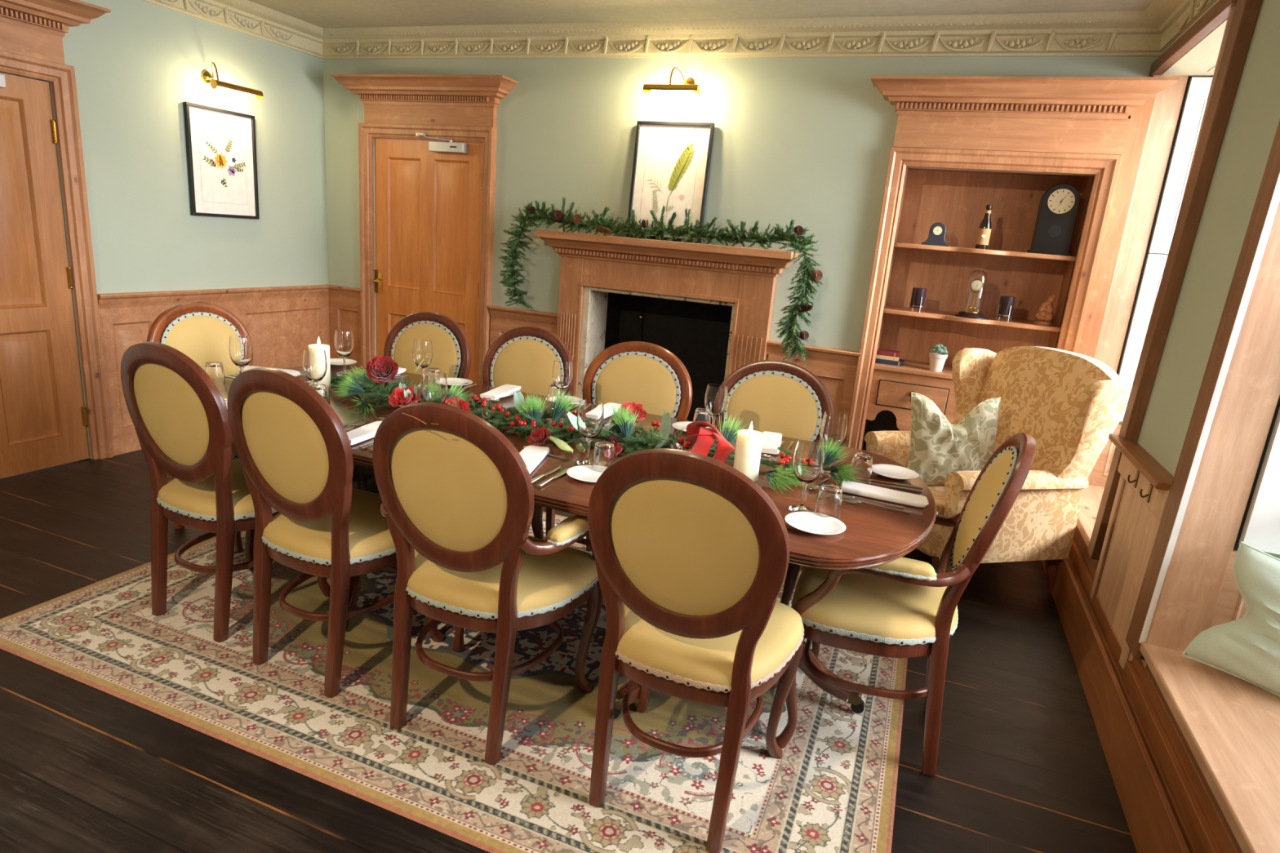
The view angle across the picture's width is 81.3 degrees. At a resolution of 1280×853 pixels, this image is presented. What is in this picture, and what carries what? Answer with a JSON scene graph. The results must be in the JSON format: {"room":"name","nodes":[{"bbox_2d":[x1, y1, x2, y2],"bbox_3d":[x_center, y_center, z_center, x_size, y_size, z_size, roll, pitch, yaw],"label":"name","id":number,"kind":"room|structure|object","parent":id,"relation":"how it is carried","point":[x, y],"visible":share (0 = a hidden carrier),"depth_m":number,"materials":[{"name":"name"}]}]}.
{"room":"dining room","nodes":[
{"label":"dining room","id":0,"kind":"room"},
{"bbox_2d":[0,0,328,458],"bbox_3d":[-3.362,-0.901,3.012,0.120,2.620,5.720,10,15,20],"label":"wall","id":1,"kind":"structure","parent":0,"point":[136,64],"depth_m":4.35,"materials":[{"name":"green paint"}]},
{"bbox_2d":[0,0,113,479],"bbox_3d":[-3.072,-0.841,3.459,0.236,2.328,1.280,10,15,20],"label":"door","id":2,"kind":"structure","parent":1,"relation":"in","point":[43,420],"depth_m":3.77,"materials":[{"name":"brown wood"}]},
{"bbox_2d":[0,0,111,64],"bbox_3d":[-2.967,-1.821,3.197,0.186,0.288,1.280,10,15,20],"label":"hood","id":3,"kind":"object","parent":2,"relation":"attached to","point":[33,31],"depth_m":3.55,"materials":[{"name":"brown wood"}]},
{"bbox_2d":[98,295,329,456],"bbox_3d":[-2.670,-0.407,4.919,0.034,0.830,1.710,10,15,20],"label":"wainscoting","id":4,"kind":"structure","parent":1,"relation":"attached to","point":[280,331],"depth_m":4.98,"materials":[{"name":"brown wood"}]},
{"bbox_2d":[183,101,259,219],"bbox_3d":[-2.571,-1.621,4.606,0.024,0.635,0.475,10,15,20],"label":"framed picture","id":5,"kind":"object","parent":1,"relation":"attached to","point":[221,144],"visible":1,"depth_m":4.59,"materials":[{"name":"paper"}]},
{"bbox_2d":[213,152,226,168],"bbox_3d":[-2.577,-1.634,4.585,0.001,0.094,0.093,10,15,20],"label":"flower","id":6,"kind":"object","parent":5,"relation":"on","point":[220,158],"depth_m":4.58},
{"bbox_2d":[201,62,262,99],"bbox_3d":[-2.460,-2.068,4.457,0.191,0.152,0.322,10,15,20],"label":"picture light","id":7,"kind":"object","parent":1,"relation":"attached to","point":[206,76],"visible":1,"depth_m":4.40,"materials":[{"name":"gold metal"}]},
{"bbox_2d":[0,448,1137,852],"bbox_3d":[-0.797,0.815,2.566,5.700,0.060,6.300,10,15,20],"label":"floor","id":8,"kind":"structure","parent":0,"point":[1022,766],"depth_m":2.14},
{"bbox_2d":[0,511,907,852],"bbox_3d":[-0.514,0.720,2.893,2.930,0.005,2.020,10,15,20],"label":"rug","id":9,"kind":"object","parent":8,"relation":"on","point":[832,788],"visible":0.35,"depth_m":2.25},
{"bbox_2d":[146,302,253,552],"bbox_3d":[-1.802,-0.022,3.352,0.531,1.017,0.544,10,15,20],"label":"dining chair","id":10,"kind":"object","parent":9,"relation":"on","point":[202,331],"visible":0.13,"depth_m":3.31,"materials":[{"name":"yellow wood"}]},
{"bbox_2d":[120,341,329,642],"bbox_3d":[-1.455,0.181,2.675,0.524,1.017,0.531,11,16,23],"label":"dining chair","id":11,"kind":"object","parent":9,"relation":"on","point":[179,415],"visible":0.79,"depth_m":2.47,"materials":[{"name":"brown wood"}]},
{"bbox_2d":[226,367,444,697],"bbox_3d":[-0.968,0.283,2.436,0.524,1.017,0.530,11,16,24],"label":"dining chair","id":12,"kind":"object","parent":9,"relation":"on","point":[294,450],"visible":0.9,"depth_m":2.24,"materials":[{"name":"brown wood"}]},
{"bbox_2d":[383,311,471,379],"bbox_3d":[-1.145,-0.021,3.561,0.539,1.017,0.531,10,15,20],"label":"dining chair","id":13,"kind":"object","parent":9,"relation":"on","point":[451,349],"visible":0.25,"depth_m":3.63,"materials":[{"name":"fabric"}]},
{"bbox_2d":[372,402,603,764],"bbox_3d":[-0.455,0.392,2.180,0.628,1.017,0.590,10,15,20],"label":"dining chair","id":14,"kind":"object","parent":9,"relation":"on","point":[456,495],"visible":0.96,"depth_m":2.01,"materials":[{"name":"brown wood"}]},
{"bbox_2d":[482,326,574,540],"bbox_3d":[-0.613,0.082,3.334,0.506,1.017,0.530,10,15,20],"label":"dining chair","id":15,"kind":"object","parent":9,"relation":"on","point":[524,357],"visible":0.18,"depth_m":3.43,"materials":[{"name":"brown wood"}]},
{"bbox_2d":[217,364,936,719],"bbox_3d":[-0.462,0.364,2.776,2.832,0.729,1.122,10,15,20],"label":"dining table","id":16,"kind":"object","parent":9,"relation":"on","point":[873,535],"visible":0.2,"depth_m":2.24,"materials":[{"name":"brown wood"}]},
{"bbox_2d":[204,361,225,386],"bbox_3d":[-1.684,-0.208,2.950,0.072,0.092,0.072,8,15,14],"label":"tumbler","id":17,"kind":"object","parent":16,"relation":"on","point":[215,370],"visible":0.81,"depth_m":2.93,"materials":[{"name":"clear glass"}]},
{"bbox_2d":[228,335,253,373],"bbox_3d":[-1.578,-0.256,2.952,0.084,0.200,0.084,8,15,14],"label":"wine glass","id":18,"kind":"object","parent":16,"relation":"on","point":[240,347],"visible":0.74,"depth_m":2.91,"materials":[{"name":"clear"}]},
{"bbox_2d":[237,365,301,376],"bbox_3d":[-1.608,-0.239,3.232,0.262,0.022,0.080,7,15,9],"label":"napkin","id":19,"kind":"object","parent":16,"relation":"on","point":[295,373],"visible":0.33,"depth_m":3.22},
{"bbox_2d":[302,348,327,384],"bbox_3d":[-1.219,-0.187,2.800,0.084,0.200,0.084,8,15,14],"label":"wine glass","id":20,"kind":"object","parent":16,"relation":"on","point":[314,360],"visible":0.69,"depth_m":2.76,"materials":[{"name":"clear"}]},
{"bbox_2d":[307,336,330,391],"bbox_3d":[-1.287,-0.252,2.995,0.080,0.218,0.080,10,15,20],"label":"pillar candle","id":21,"kind":"object","parent":16,"relation":"on","point":[326,380],"visible":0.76,"depth_m":2.98,"materials":[{"name":"wax"}]},
{"bbox_2d":[311,383,329,404],"bbox_3d":[-1.170,-0.107,2.721,0.072,0.092,0.072,8,15,14],"label":"tumbler","id":22,"kind":"object","parent":16,"relation":"on","point":[322,389],"visible":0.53,"depth_m":2.70,"materials":[{"name":"clear glass"}]},
{"bbox_2d":[329,358,356,366],"bbox_3d":[-1.432,-0.303,3.549,0.159,0.016,0.159,8,15,14],"label":"plate","id":23,"kind":"object","parent":16,"relation":"on","point":[334,362],"visible":0.74,"depth_m":3.58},
{"bbox_2d":[333,328,354,376],"bbox_3d":[-1.314,-0.327,3.314,0.084,0.200,0.084,8,15,14],"label":"wine glass","id":24,"kind":"object","parent":16,"relation":"on","point":[344,340],"visible":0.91,"depth_m":3.28,"materials":[{"name":"clear"}]},
{"bbox_2d":[333,328,354,357],"bbox_3d":[-1.311,-0.366,3.304,0.084,0.120,0.084,8,15,14],"label":"bowl","id":25,"kind":"object","parent":24,"relation":"on","point":[344,340],"depth_m":3.27,"materials":[{"name":"clear glass"}]},
{"bbox_2d":[346,421,382,444],"bbox_3d":[-0.902,0.020,2.453,0.080,0.022,0.262,8,15,14],"label":"napkin","id":26,"kind":"object","parent":16,"relation":"on","point":[364,433],"visible":0.56,"depth_m":2.42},
{"bbox_2d":[412,339,432,387],"bbox_3d":[-0.938,-0.271,3.218,0.084,0.200,0.084,8,15,14],"label":"wine glass","id":27,"kind":"object","parent":16,"relation":"on","point":[421,348],"visible":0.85,"depth_m":3.18,"materials":[{"name":"clear"}]},
{"bbox_2d":[412,339,432,368],"bbox_3d":[-0.935,-0.310,3.208,0.084,0.120,0.084,8,15,14],"label":"bowl","id":28,"kind":"object","parent":27,"relation":"on","point":[421,348],"depth_m":3.18,"materials":[{"name":"clear glass"}]},
{"bbox_2d":[422,371,447,404],"bbox_3d":[-0.705,-0.083,2.560,0.084,0.200,0.084,8,15,14],"label":"tumbler","id":29,"kind":"object","parent":16,"relation":"on","point":[434,386],"visible":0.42,"depth_m":2.52,"materials":[{"name":"clear"}]},
{"bbox_2d":[446,377,472,386],"bbox_3d":[-0.827,-0.194,3.323,0.159,0.016,0.159,8,15,14],"label":"plate","id":30,"kind":"object","parent":16,"relation":"on","point":[450,380],"visible":0.65,"depth_m":3.36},
{"bbox_2d":[480,384,520,399],"bbox_3d":[-0.597,-0.149,3.207,0.080,0.022,0.262,8,15,14],"label":"napkin","id":31,"kind":"object","parent":16,"relation":"on","point":[504,390],"visible":0.99,"depth_m":3.18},
{"bbox_2d":[519,445,549,473],"bbox_3d":[-0.347,0.102,2.313,0.080,0.022,0.262,6,14,6],"label":"napkin","id":32,"kind":"object","parent":16,"relation":"on","point":[532,455],"visible":0.7,"depth_m":2.33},
{"bbox_2d":[546,382,564,407],"bbox_3d":[-0.347,-0.132,3.087,0.072,0.092,0.072,8,15,14],"label":"tumbler","id":33,"kind":"object","parent":16,"relation":"on","point":[552,388],"visible":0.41,"depth_m":3.06,"materials":[{"name":"clear glass"}]},
{"bbox_2d":[552,359,573,409],"bbox_3d":[-0.315,-0.166,3.011,0.084,0.200,0.084,8,15,14],"label":"wine glass","id":34,"kind":"object","parent":16,"relation":"on","point":[562,369],"visible":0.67,"depth_m":2.97,"materials":[{"name":"clear"}]},
{"bbox_2d":[552,359,573,390],"bbox_3d":[-0.311,-0.205,3.001,0.084,0.120,0.084,8,15,14],"label":"bowl","id":35,"kind":"object","parent":34,"relation":"on","point":[562,369],"depth_m":2.97,"materials":[{"name":"clear glass"}]},
{"bbox_2d":[566,465,602,483],"bbox_3d":[-0.140,0.146,2.223,0.159,0.016,0.159,8,15,14],"label":"plate","id":36,"kind":"object","parent":16,"relation":"on","point":[586,473],"visible":0.7,"depth_m":2.23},
{"bbox_2d":[576,399,604,465],"bbox_3d":[-0.158,0.021,2.334,0.084,0.200,0.084,8,15,14],"label":"wine glass","id":37,"kind":"object","parent":16,"relation":"on","point":[590,415],"visible":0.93,"depth_m":2.30,"materials":[{"name":"clear"}]},
{"bbox_2d":[577,399,604,439],"bbox_3d":[-0.155,-0.017,2.324,0.084,0.120,0.084,8,15,14],"label":"bowl","id":38,"kind":"object","parent":37,"relation":"on","point":[590,415],"depth_m":2.29,"materials":[{"name":"clear glass"}]},
{"bbox_2d":[330,355,864,493],"bbox_3d":[-0.353,-0.042,2.618,2.227,0.196,0.578,11,15,21],"label":"garland","id":39,"kind":"object","parent":16,"relation":"on","point":[380,371],"visible":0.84,"depth_m":2.56,"materials":[{"name":"green plant"}]},
{"bbox_2d":[365,355,398,383],"bbox_3d":[-1.032,-0.229,2.983,0.125,0.107,0.092,4,14,-2],"label":"flower","id":40,"kind":"object","parent":39,"relation":"on","point":[382,370],"depth_m":2.99,"materials":[{"name":"plant"}]},
{"bbox_2d":[387,386,420,407],"bbox_3d":[-0.855,-0.109,2.703,0.117,0.070,0.112,10,15,20],"label":"flower","id":41,"kind":"object","parent":39,"relation":"on","point":[400,397],"depth_m":2.71,"materials":[{"name":"red plant"}]},
{"bbox_2d":[443,395,471,413],"bbox_3d":[-0.649,-0.062,2.646,0.090,0.078,0.095,10,15,20],"label":"flower","id":42,"kind":"object","parent":39,"relation":"on","point":[455,402],"depth_m":2.66,"materials":[{"name":"red plant"}]},
{"bbox_2d":[527,426,550,445],"bbox_3d":[-0.334,0.033,2.447,0.081,0.062,0.070,10,15,20],"label":"flower","id":43,"kind":"object","parent":39,"relation":"on","point":[539,437],"depth_m":2.45,"materials":[{"name":"plant"}]},
{"bbox_2d":[612,440,622,457],"bbox_3d":[-0.087,0.072,2.406,0.061,0.044,0.054,10,15,20],"label":"flower","id":44,"kind":"object","parent":39,"relation":"on","point":[618,446],"depth_m":2.41,"materials":[{"name":"plant"}]},
{"bbox_2d":[618,400,647,423],"bbox_3d":[-0.027,-0.051,2.691,0.098,0.067,0.096,10,15,20],"label":"flower","id":45,"kind":"object","parent":39,"relation":"on","point":[638,407],"depth_m":2.70,"materials":[{"name":"red plant"}]},
{"bbox_2d":[591,440,615,472],"bbox_3d":[-0.110,0.093,2.287,0.072,0.092,0.072,8,15,14],"label":"tumbler","id":46,"kind":"object","parent":16,"relation":"on","point":[604,455],"visible":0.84,"depth_m":2.26,"materials":[{"name":"clear glass"}]},
{"bbox_2d":[603,402,622,418],"bbox_3d":[-0.141,-0.063,3.019,0.080,0.022,0.262,10,15,20],"label":"napkin","id":47,"kind":"object","parent":16,"relation":"on","point":[608,408],"visible":0.3,"depth_m":3.04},
{"bbox_2d":[693,408,711,427],"bbox_3d":[0.237,-0.022,2.848,0.072,0.092,0.072,8,15,14],"label":"tumbler","id":48,"kind":"object","parent":16,"relation":"on","point":[700,414],"visible":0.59,"depth_m":2.82,"materials":[{"name":"clear glass"}]},
{"bbox_2d":[704,383,727,440],"bbox_3d":[0.277,-0.053,2.764,0.084,0.200,0.084,8,15,14],"label":"wine glass","id":49,"kind":"object","parent":16,"relation":"on","point":[716,394],"visible":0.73,"depth_m":2.72,"materials":[{"name":"clear"}]},
{"bbox_2d":[704,383,727,417],"bbox_3d":[0.280,-0.092,2.754,0.084,0.120,0.084,8,15,14],"label":"bowl","id":50,"kind":"object","parent":49,"relation":"on","point":[716,394],"depth_m":2.72,"materials":[{"name":"clear glass"}]},
{"bbox_2d":[733,422,763,481],"bbox_3d":[0.338,0.074,2.321,0.080,0.184,0.080,10,15,20],"label":"pillar candle","id":51,"kind":"object","parent":16,"relation":"on","point":[748,446],"visible":0.88,"depth_m":2.29,"materials":[{"name":"wax"}]},
{"bbox_2d":[761,431,782,454],"bbox_3d":[0.479,0.058,2.751,0.080,0.022,0.262,8,15,11],"label":"napkin","id":52,"kind":"object","parent":16,"relation":"on","point":[771,440],"visible":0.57,"depth_m":2.72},
{"bbox_2d":[789,438,824,512],"bbox_3d":[0.463,0.139,2.076,0.084,0.200,0.084,8,15,14],"label":"wine glass","id":53,"kind":"object","parent":16,"relation":"on","point":[808,461],"visible":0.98,"depth_m":2.04,"materials":[{"name":"clear"}]},
{"bbox_2d":[792,438,824,484],"bbox_3d":[0.466,0.101,2.066,0.084,0.120,0.084,8,15,14],"label":"bowl","id":54,"kind":"object","parent":53,"relation":"on","point":[808,461],"depth_m":2.03,"materials":[{"name":"clear glass"}]},
{"bbox_2d":[785,511,846,535],"bbox_3d":[0.462,0.261,1.971,0.159,0.016,0.159,8,15,14],"label":"plate","id":55,"kind":"object","parent":16,"relation":"on","point":[811,522],"visible":1,"depth_m":1.98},
{"bbox_2d":[813,483,842,519],"bbox_3d":[0.519,0.207,2.046,0.072,0.092,0.072,8,15,14],"label":"tumbler","id":56,"kind":"object","parent":16,"relation":"on","point":[829,496],"visible":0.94,"depth_m":2.02,"materials":[{"name":"clear glass"}]},
{"bbox_2d":[819,411,847,475],"bbox_3d":[0.629,0.056,2.453,0.084,0.200,0.084,8,15,14],"label":"wine glass","id":57,"kind":"object","parent":16,"relation":"on","point":[833,424],"visible":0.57,"depth_m":2.41,"materials":[{"name":"clear"}]},
{"bbox_2d":[819,411,847,448],"bbox_3d":[0.632,0.018,2.443,0.084,0.120,0.084,8,15,14],"label":"bowl","id":58,"kind":"object","parent":57,"relation":"on","point":[833,424],"depth_m":2.41,"materials":[{"name":"clear glass"}]},
{"bbox_2d":[848,452,872,484],"bbox_3d":[0.713,0.132,2.403,0.072,0.092,0.072,8,15,14],"label":"tumbler","id":59,"kind":"object","parent":16,"relation":"on","point":[863,461],"visible":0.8,"depth_m":2.38,"materials":[{"name":"clear glass"}]},
{"bbox_2d":[840,480,928,507],"bbox_3d":[0.740,0.205,2.265,0.262,0.022,0.080,11,15,21],"label":"napkin","id":60,"kind":"object","parent":16,"relation":"on","point":[851,487],"visible":1,"depth_m":2.25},
{"bbox_2d":[871,463,919,479],"bbox_3d":[0.850,0.157,2.500,0.159,0.016,0.159,8,15,14],"label":"plate","id":61,"kind":"object","parent":16,"relation":"on","point":[888,471],"visible":0.94,"depth_m":2.52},
{"bbox_2d":[531,341,692,551],"bbox_3d":[-0.111,0.172,3.145,0.544,1.017,0.531,10,15,20],"label":"dining chair","id":62,"kind":"object","parent":9,"relation":"on","point":[649,375],"visible":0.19,"depth_m":3.22,"materials":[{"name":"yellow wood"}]},
{"bbox_2d":[587,448,804,852],"bbox_3d":[0.154,0.497,1.967,0.524,1.017,0.530,11,15,21],"label":"dining chair","id":63,"kind":"object","parent":9,"relation":"on","point":[691,554],"visible":1,"depth_m":1.76,"materials":[{"name":"brown wood"}]},
{"bbox_2d":[714,360,833,605],"bbox_3d":[0.446,0.271,2.942,0.529,1.017,0.530,10,15,20],"label":"dining chair","id":64,"kind":"object","parent":9,"relation":"on","point":[786,398],"visible":0.23,"depth_m":3.02,"materials":[{"name":"fabric"}]},
{"bbox_2d":[775,432,1035,776],"bbox_3d":[0.781,0.472,2.276,0.586,1.017,0.623,10,15,20],"label":"dining chair","id":65,"kind":"object","parent":9,"relation":"on","point":[900,607],"visible":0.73,"depth_m":2.09,"materials":[{"name":"brown wood"}]},
{"bbox_2d":[534,229,798,424],"bbox_3d":[0.172,-0.475,4.880,1.605,1.436,0.765,10,15,20],"label":"fireplace","id":66,"kind":"object","parent":8,"relation":"on","point":[710,306],"visible":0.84,"depth_m":4.65,"materials":[{"name":"brown wood"}]},
{"bbox_2d":[496,195,822,360],"bbox_3d":[0.053,-0.920,4.493,2.096,0.836,0.215,10,15,20],"label":"pine garland","id":67,"kind":"object","parent":66,"relation":"on","point":[606,225],"visible":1,"depth_m":4.35,"materials":[{"name":"green plant"}]},
{"bbox_2d":[534,229,798,276],"bbox_3d":[0.122,-1.039,4.471,1.605,0.151,0.215,10,15,20],"label":"mantel shelf","id":68,"kind":"object","parent":66,"relation":"attached to","point":[660,255],"depth_m":4.42,"materials":[{"name":"brown wood"}]},
{"bbox_2d":[626,120,715,243],"bbox_3d":[0.173,-1.451,4.422,0.475,0.672,0.067,10,15,20],"label":"framed picture","id":69,"kind":"object","parent":66,"relation":"on","point":[671,166],"visible":0.95,"depth_m":4.41,"materials":[{"name":"paper"}]},
{"bbox_2d":[864,346,1132,594],"bbox_3d":[1.565,0.170,3.523,0.818,1.097,0.890,1,15,-16],"label":"armchair","id":70,"kind":"object","parent":8,"relation":"on","point":[1070,403],"visible":0.49,"depth_m":3.31,"materials":[{"name":"fabric"}]},
{"bbox_2d":[927,484,945,515],"bbox_3d":[1.452,0.313,3.531,0.607,0.140,0.512,1,15,-16],"label":"seat cushion","id":71,"kind":"object","parent":70,"relation":"on","point":[938,491],"depth_m":3.29,"materials":[{"name":"fabric"}]},
{"bbox_2d":[906,391,1000,484],"bbox_3d":[1.423,0.068,3.391,0.435,0.416,0.195,3,14,-7],"label":"cushion","id":72,"kind":"object","parent":70,"relation":"on","point":[938,448],"visible":0.82,"depth_m":3.33,"materials":[{"name":"green fabric"}]},
{"bbox_2d":[844,75,1179,450],"bbox_3d":[1.817,-0.612,4.138,1.340,2.333,0.626,10,15,20],"label":"tall cabinet","id":73,"kind":"object","parent":8,"relation":"on","point":[1061,125],"visible":0.63,"depth_m":4.01,"materials":[{"name":"brown wood"}]},
{"bbox_2d":[873,359,952,379],"bbox_3d":[1.820,-0.307,4.279,0.910,0.025,0.412,10,15,20],"label":"shelf","id":74,"kind":"object","parent":73,"relation":"attached to","point":[912,368],"depth_m":4.22,"materials":[{"name":"brown wood"}]},
{"bbox_2d":[908,287,927,312],"bbox_3d":[1.555,-0.708,4.171,0.083,0.131,0.083,10,15,20],"label":"candle holder","id":75,"kind":"object","parent":73,"relation":"on","point":[918,295],"visible":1,"depth_m":4.14,"materials":[{"name":"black glass"}]},
{"bbox_2d":[921,222,949,246],"bbox_3d":[1.634,-1.058,4.101,0.144,0.124,0.056,10,15,20],"label":"mantel clock","id":76,"kind":"object","parent":73,"relation":"on","point":[937,231],"visible":0.96,"depth_m":4.08,"materials":[{"name":"black"}]},
{"bbox_2d":[928,343,948,371],"bbox_3d":[1.677,-0.389,4.199,0.100,0.150,0.100,10,15,20],"label":"potted succulent","id":77,"kind":"object","parent":73,"relation":"on","point":[938,356],"visible":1,"depth_m":4.17,"materials":[{"name":"ceramic"}]},
{"bbox_2d":[928,351,947,371],"bbox_3d":[1.675,-0.363,4.205,0.100,0.098,0.100,10,15,20],"label":"pot","id":78,"kind":"object","parent":77,"relation":"attached to","point":[937,359],"depth_m":4.17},
{"bbox_2d":[954,270,987,319],"bbox_3d":[1.825,-0.723,4.064,0.164,0.256,0.164,10,15,20],"label":"clock","id":79,"kind":"object","parent":73,"relation":"on","point":[976,284],"visible":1,"depth_m":4.03,"materials":[{"name":"clear glass"}]},
{"bbox_2d":[883,305,1060,332],"bbox_3d":[1.847,-0.613,4.206,0.910,0.024,0.400,10,15,20],"label":"shelf","id":80,"kind":"object","parent":73,"relation":"attached to","point":[1024,322],"depth_m":4.14,"materials":[{"name":"brown wood"}]},
{"bbox_2d":[975,204,992,248],"bbox_3d":[1.855,-1.071,4.006,0.063,0.231,0.065,10,15,20],"label":"bottle","id":81,"kind":"object","parent":73,"relation":"on","point":[985,226],"visible":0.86,"depth_m":3.99,"materials":[{"name":"brown glass"}]},
{"bbox_2d":[893,242,1076,261],"bbox_3d":[1.877,-0.965,4.116,0.910,0.024,0.400,10,15,20],"label":"shelf","id":82,"kind":"object","parent":73,"relation":"attached to","point":[953,250],"depth_m":4.11,"materials":[{"name":"brown wood"}]},
{"bbox_2d":[995,295,1016,321],"bbox_3d":[1.972,-0.634,4.019,0.083,0.131,0.083,10,15,20],"label":"candle holder","id":83,"kind":"object","parent":73,"relation":"on","point":[1006,304],"visible":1,"depth_m":3.99,"materials":[{"name":"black glass"}]},
{"bbox_2d":[871,75,1179,155],"bbox_3d":[1.817,-1.541,3.688,1.340,0.316,0.186,10,15,20],"label":"cornice","id":84,"kind":"structure","parent":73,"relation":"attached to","point":[1005,115],"depth_m":3.68,"materials":[{"name":"brown wood"}]},
{"bbox_2d":[1032,293,1056,325],"bbox_3d":[2.156,-0.625,3.968,0.094,0.167,0.092,10,15,20],"label":"figurine","id":85,"kind":"object","parent":73,"relation":"on","point":[1044,315],"visible":1,"depth_m":3.95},
{"bbox_2d":[1026,183,1080,256],"bbox_3d":[2.191,-1.088,3.928,0.200,0.358,0.120,10,15,20],"label":"clock","id":86,"kind":"object","parent":73,"relation":"on","point":[1059,206],"visible":0.98,"depth_m":3.89,"materials":[{"name":"black paint"}]},
{"bbox_2d":[248,0,1153,27],"bbox_3d":[-0.581,-1.772,1.901,5.700,0.060,6.300,10,15,20],"label":"ceiling","id":87,"kind":"structure","parent":0,"point":[321,13],"depth_m":4.01,"materials":[{"name":"paint"}]},
{"bbox_2d":[323,55,1213,424],"bbox_3d":[0.270,-1.008,4.602,5.500,2.620,0.120,10,15,20],"label":"wall","id":88,"kind":"structure","parent":0,"point":[810,140],"depth_m":4.33,"materials":[{"name":"green paint"}]},
{"bbox_2d":[328,296,361,365],"bbox_3d":[-2.209,-0.550,5.624,0.365,0.830,0.034,10,15,20],"label":"trim","id":89,"kind":"structure","parent":88,"relation":"attached to","point":[344,313],"depth_m":5.57,"materials":[{"name":"brown wood"}]},
{"bbox_2d":[329,74,518,385],"bbox_3d":[-1.502,-1.145,5.149,1.330,2.328,0.236,10,15,20],"label":"door","id":90,"kind":"structure","parent":88,"relation":"in","point":[435,198],"depth_m":5.11,"materials":[{"name":"brown wood"}]},
{"bbox_2d":[329,74,518,127],"bbox_3d":[-1.430,-2.127,4.872,1.330,0.283,0.186,10,15,20],"label":"hood","id":91,"kind":"object","parent":90,"relation":"attached to","point":[389,100],"depth_m":4.87,"materials":[{"name":"brown wood"}]},
{"bbox_2d":[97,284,860,366],"bbox_3d":[-0.848,-0.532,4.159,3.885,0.081,1.700,10,15,20],"label":"trim","id":92,"kind":"structure","parent":88,"relation":"attached to","point":[127,300],"depth_m":4.64,"materials":[{"name":"brown wood"}]},
{"bbox_2d":[489,317,556,346],"bbox_3d":[-0.807,-0.302,5.112,0.530,0.830,0.034,10,15,20],"label":"trim","id":93,"kind":"structure","parent":88,"relation":"attached to","point":[499,326],"depth_m":5.07,"materials":[{"name":"brown wood"}]},
{"bbox_2d":[643,66,700,94],"bbox_3d":[0.206,-1.960,4.245,0.322,0.152,0.191,10,15,20],"label":"picture light","id":94,"kind":"object","parent":88,"relation":"attached to","point":[689,86],"visible":1,"depth_m":4.18,"materials":[{"name":"gold metal"}]},
{"bbox_2d":[142,0,1219,58],"bbox_3d":[-0.900,-1.655,1.780,5.030,0.156,5.600,10,15,20],"label":"trim","id":95,"kind":"structure","parent":88,"relation":"attached to","point":[1152,31],"depth_m":4.07,"materials":[{"name":"beige paint"}]},
{"bbox_2d":[768,354,857,446],"bbox_3d":[0.979,0.015,4.459,0.525,0.830,0.034,10,15,20],"label":"trim","id":96,"kind":"structure","parent":88,"relation":"attached to","point":[838,380],"depth_m":4.34,"materials":[{"name":"brown wood"}]},
{"bbox_2d":[1137,0,1279,664],"bbox_3d":[1.571,-0.027,1.210,0.470,2.620,5.720,10,15,20],"label":"wall","id":97,"kind":"structure","parent":0,"point":[1254,119],"depth_m":2.38,"materials":[{"name":"green paint"}]},
{"bbox_2d":[1089,453,1169,669],"bbox_3d":[1.736,0.534,2.687,0.040,0.830,0.625,10,15,20],"label":"trim","id":98,"kind":"structure","parent":97,"relation":"attached to","point":[1134,522],"depth_m":2.65,"materials":[{"name":"brown wood"}]},
{"bbox_2d":[1040,537,1237,852],"bbox_3d":[1.263,1.035,1.693,0.080,0.280,4.740,10,15,20],"label":"baseboard","id":99,"kind":"structure","parent":97,"relation":"attached to","point":[1167,807],"depth_m":2.16,"materials":[{"name":"brown wood"}]},
{"bbox_2d":[1108,433,1173,490],"bbox_3d":[1.773,0.116,2.636,0.075,0.023,0.720,10,15,20],"label":"trim","id":100,"kind":"structure","parent":97,"relation":"attached to","point":[1150,468],"depth_m":2.55,"materials":[{"name":"brown wood"}]},
{"bbox_2d":[1073,0,1237,577],"bbox_3d":[2.341,-0.383,3.225,0.505,2.430,1.108,10,15,20],"label":"window","id":101,"kind":"structure","parent":97,"relation":"in","point":[1179,113],"depth_m":3.57,"materials":[{"name":"glass"}]},
{"bbox_2d":[1118,253,1168,422],"bbox_3d":[2.588,-0.419,3.708,0.283,0.838,0.033,10,15,20],"label":"shutter","id":102,"kind":"object","parent":101,"relation":"attached to","point":[1153,265],"depth_m":3.71,"materials":[{"name":"white paint"}]},
{"bbox_2d":[1148,76,1212,253],"bbox_3d":[2.654,-1.211,3.504,0.283,0.791,0.033,10,15,20],"label":"shutter","id":103,"kind":"object","parent":101,"relation":"attached to","point":[1196,90],"depth_m":3.53,"materials":[{"name":"white paint"}]},
{"bbox_2d":[1087,0,1262,559],"bbox_3d":[1.923,-0.446,2.728,0.045,2.070,0.274,10,15,20],"label":"trim","id":104,"kind":"structure","parent":97,"relation":"attached to","point":[1246,14],"depth_m":2.63,"materials":[{"name":"brown wood"}]},
{"bbox_2d":[1125,120,1279,852],"bbox_3d":[1.655,-0.005,1.531,0.506,2.430,1.335,10,15,20],"label":"window","id":105,"kind":"structure","parent":97,"relation":"in","point":[1228,725],"depth_m":2.08,"materials":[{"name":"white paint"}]},
{"bbox_2d":[1181,541,1279,697],"bbox_3d":[1.782,0.566,2.042,0.427,0.422,0.181,13,17,29],"label":"cushion","id":106,"kind":"object","parent":105,"relation":"on","point":[1246,648],"visible":1,"depth_m":2.06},
{"bbox_2d":[1238,407,1279,554],"bbox_3d":[1.895,-0.037,1.999,0.283,0.838,0.033,10,15,20],"label":"window pane","id":107,"kind":"object","parent":105,"relation":"attached to","point":[1259,528],"depth_m":2.10,"materials":[{"name":"clear glass"}]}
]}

